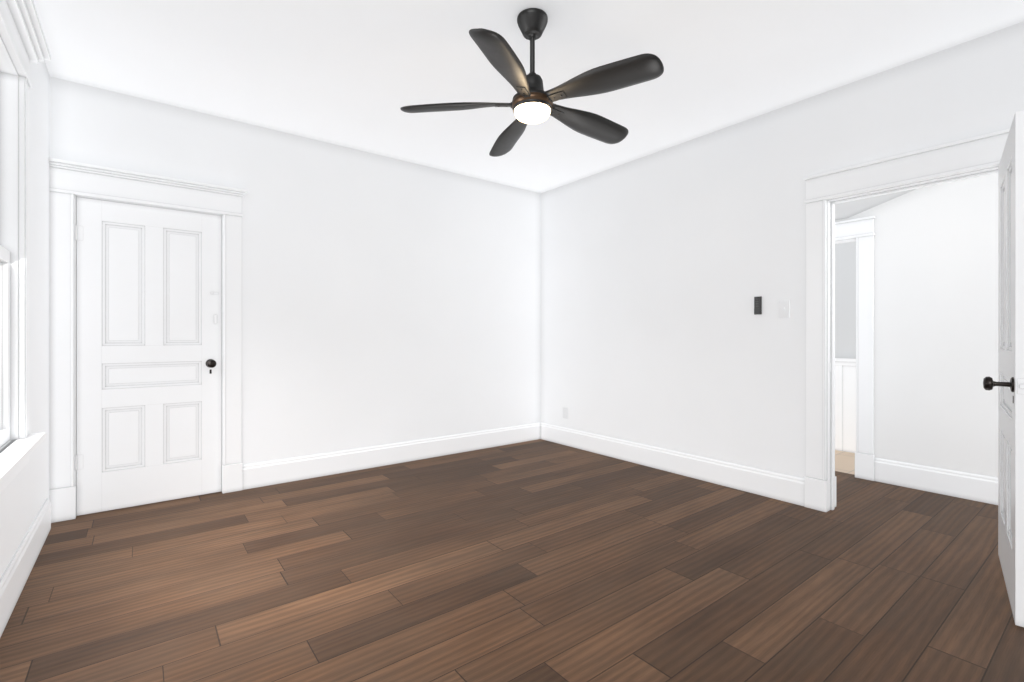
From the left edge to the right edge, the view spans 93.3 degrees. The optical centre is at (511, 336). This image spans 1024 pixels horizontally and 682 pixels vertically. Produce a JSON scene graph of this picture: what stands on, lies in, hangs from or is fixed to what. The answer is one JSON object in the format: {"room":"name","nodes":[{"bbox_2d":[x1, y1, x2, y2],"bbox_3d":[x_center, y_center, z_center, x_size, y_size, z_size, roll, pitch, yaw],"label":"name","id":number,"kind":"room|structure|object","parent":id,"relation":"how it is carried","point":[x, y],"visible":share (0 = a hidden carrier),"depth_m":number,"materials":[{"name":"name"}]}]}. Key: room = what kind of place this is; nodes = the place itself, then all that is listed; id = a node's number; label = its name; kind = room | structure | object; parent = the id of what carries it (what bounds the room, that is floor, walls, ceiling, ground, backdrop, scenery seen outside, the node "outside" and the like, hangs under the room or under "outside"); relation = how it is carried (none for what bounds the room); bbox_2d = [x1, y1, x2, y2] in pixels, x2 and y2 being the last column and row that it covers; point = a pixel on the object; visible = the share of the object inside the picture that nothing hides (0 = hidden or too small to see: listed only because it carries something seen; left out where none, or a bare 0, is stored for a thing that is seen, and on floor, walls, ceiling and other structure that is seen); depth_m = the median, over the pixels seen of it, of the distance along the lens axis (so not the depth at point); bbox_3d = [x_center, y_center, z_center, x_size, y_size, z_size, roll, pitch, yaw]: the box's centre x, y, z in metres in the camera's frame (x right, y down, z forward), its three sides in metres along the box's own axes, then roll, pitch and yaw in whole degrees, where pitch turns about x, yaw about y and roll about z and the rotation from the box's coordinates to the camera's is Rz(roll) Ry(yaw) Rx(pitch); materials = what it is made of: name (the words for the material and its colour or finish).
{"room":"empty bedroom","nodes":[
{"label":"empty bedroom","id":0,"kind":"room"},
{"bbox_2d":[0,61,49,577],"bbox_3d":[-1.482,-0.230,1.105,0.120,2.760,4.680,0,0,-38],"label":"wall","id":1,"kind":"structure","parent":0,"point":[24,494],"depth_m":2.60,"materials":[{"name":"paint"}]},
{"bbox_2d":[0,0,50,493],"bbox_3d":[-1.980,-0.397,1.826,0.210,1.997,1.300,0,0,-38],"label":"window","id":2,"kind":"structure","parent":1,"relation":"in","point":[4,345],"depth_m":2.20,"materials":[{"name":"paint"}]},
{"bbox_2d":[0,498,50,636],"bbox_3d":[-1.421,1.058,1.140,0.019,0.184,4.420,0,0,-38],"label":"baseboard","id":3,"kind":"structure","parent":1,"relation":"attached to","point":[13,580],"depth_m":2.21,"materials":[{"name":"paint"}]},
{"bbox_2d":[50,77,540,464],"bbox_3d":[-1.306,-0.230,4.270,4.260,2.760,0.120,0,0,-38],"label":"wall","id":4,"kind":"structure","parent":0,"point":[386,300],"depth_m":4.15,"materials":[{"name":"paint"}]},
{"bbox_2d":[75,197,220,515],"bbox_3d":[-2.468,0.127,3.327,0.804,2.028,0.214,0,0,-38],"label":"back door","id":5,"kind":"structure","parent":4,"relation":"in","point":[148,354],"depth_m":3.29,"materials":[{"name":"paint"}]},
{"bbox_2d":[49,158,247,522],"bbox_3d":[-2.458,0.029,3.345,1.088,2.242,0.180,0,0,-38],"label":"door frame","id":6,"kind":"structure","parent":4,"relation":"attached to","point":[70,182],"depth_m":3.10,"materials":[{"name":"paint"}]},
{"bbox_2d":[243,422,539,489],"bbox_3d":[-0.848,1.058,4.535,2.970,0.184,0.019,0,0,-38],"label":"baseboard","id":7,"kind":"structure","parent":4,"relation":"attached to","point":[260,474],"depth_m":4.26,"materials":[{"name":"paint"}]},
{"bbox_2d":[0,439,1023,681],"bbox_3d":[-0.223,1.200,2.706,6.470,0.100,5.680,0,0,-38],"label":"floor","id":8,"kind":"structure","parent":0,"point":[539,560],"depth_m":2.24,"materials":[{"name":"brown wood"}]},
{"bbox_2d":[33,0,1023,192],"bbox_3d":[0.653,-1.670,3.381,6.280,0.120,5.680,0,0,-38],"label":"ceiling","id":9,"kind":"structure","parent":0,"point":[356,74],"depth_m":2.81,"materials":[{"name":"paint"}]},
{"bbox_2d":[400,8,663,156],"bbox_3d":[0.144,-1.349,2.461,1.238,0.522,1.276,0,0,-38],"label":"fan","id":10,"kind":"object","parent":9,"relation":"hanging from","point":[532,102],"visible":1,"depth_m":2.36,"materials":[{"name":"black metal"}]},
{"bbox_2d":[541,21,1023,478],"bbox_3d":[1.798,-0.230,3.631,0.120,2.760,4.680,0,0,-38],"label":"wall","id":11,"kind":"structure","parent":0,"point":[661,270],"depth_m":3.77,"materials":[{"name":"paint"}]},
{"bbox_2d":[563,407,567,418],"bbox_3d":[0.564,0.810,5.130,0.007,0.115,0.070,0,0,-38],"label":"electrical outlet","id":12,"kind":"object","parent":11,"relation":"attached to","point":[565,412],"visible":1,"depth_m":5.12,"materials":[{"name":"white plastic"}]},
{"bbox_2d":[540,422,804,506],"bbox_3d":[1.160,1.058,4.345,0.019,0.184,2.710,0,0,-38],"label":"baseboard","id":13,"kind":"structure","parent":11,"relation":"attached to","point":[761,482],"depth_m":3.96,"materials":[{"name":"paint"}]},
{"bbox_2d":[754,296,761,314],"bbox_3d":[1.791,-0.225,3.525,0.020,0.130,0.050,0,0,-38],"label":"switch","id":14,"kind":"object","parent":11,"relation":"attached to","point":[757,305],"visible":1,"depth_m":3.52,"materials":[{"name":"black plastic"}]},
{"bbox_2d":[779,301,789,317],"bbox_3d":[1.903,-0.190,3.384,0.016,0.116,0.072,0,0,-38],"label":"light switch","id":15,"kind":"object","parent":11,"relation":"attached to","point":[784,309],"visible":1,"depth_m":3.38,"materials":[{"name":"white plastic"}]},
{"bbox_2d":[803,128,1009,511],"bbox_3d":[2.377,0.040,2.878,0.192,2.220,1.108,0,0,-38],"label":"door frame","id":16,"kind":"structure","parent":11,"relation":"attached to","point":[963,159],"depth_m":3.18,"materials":[{"name":"paint"}]},
{"bbox_2d":[983,110,1023,626],"bbox_3d":[2.308,0.127,2.182,0.841,2.028,0.264,0,0,-38],"label":"hall door","id":17,"kind":"structure","parent":11,"relation":"in","point":[1010,383],"depth_m":1.99,"materials":[{"name":"paint"}]},
{"bbox_2d":[835,450,854,474],"bbox_3d":[2.741,1.200,4.988,1.010,0.100,5.680,0,0,-38],"label":"floor","id":18,"kind":"structure","parent":0,"point":[844,462],"depth_m":4.41,"materials":[{"name":"beige tile"}]},
{"bbox_2d":[835,241,855,358],"bbox_3d":[3.386,-0.230,4.880,0.120,2.760,2.800,0,0,-38],"label":"wall","id":19,"kind":"structure","parent":0,"point":[845,300],"depth_m":4.84,"materials":[{"name":"paint"}]},
{"bbox_2d":[835,358,855,452],"bbox_3d":[3.321,0.685,4.829,0.045,0.930,2.400,0,0,-38],"label":"wainscoting","id":20,"kind":"structure","parent":19,"relation":"attached to","point":[845,404],"depth_m":4.83,"materials":[{"name":"paint"}]},
{"bbox_2d":[835,189,914,219],"bbox_3d":[2.557,-1.295,3.522,0.950,0.630,3.340,0,0,-38],"label":"ceiling","id":21,"kind":"structure","parent":0,"point":[844,210],"depth_m":3.77,"materials":[{"name":"paint"}]},
{"bbox_2d":[835,173,997,477],"bbox_3d":[2.981,-0.230,3.848,0.120,2.760,3.580,0,0,-38],"label":"wall","id":22,"kind":"structure","parent":0,"point":[935,309],"depth_m":3.55,"materials":[{"name":"paint"}]},
{"bbox_2d":[835,216,874,480],"bbox_3d":[2.607,0.097,4.305,0.156,2.107,1.068,0,0,-38],"label":"door frame","id":23,"kind":"structure","parent":22,"relation":"attached to","point":[860,232],"depth_m":3.90,"materials":[{"name":"paint"}]},
{"bbox_2d":[874,458,997,504],"bbox_3d":[3.417,1.058,3.168,0.019,0.184,1.730,0,0,-38],"label":"baseboard","id":24,"kind":"structure","parent":22,"relation":"attached to","point":[972,486],"depth_m":3.53,"materials":[{"name":"paint"}]}
]}

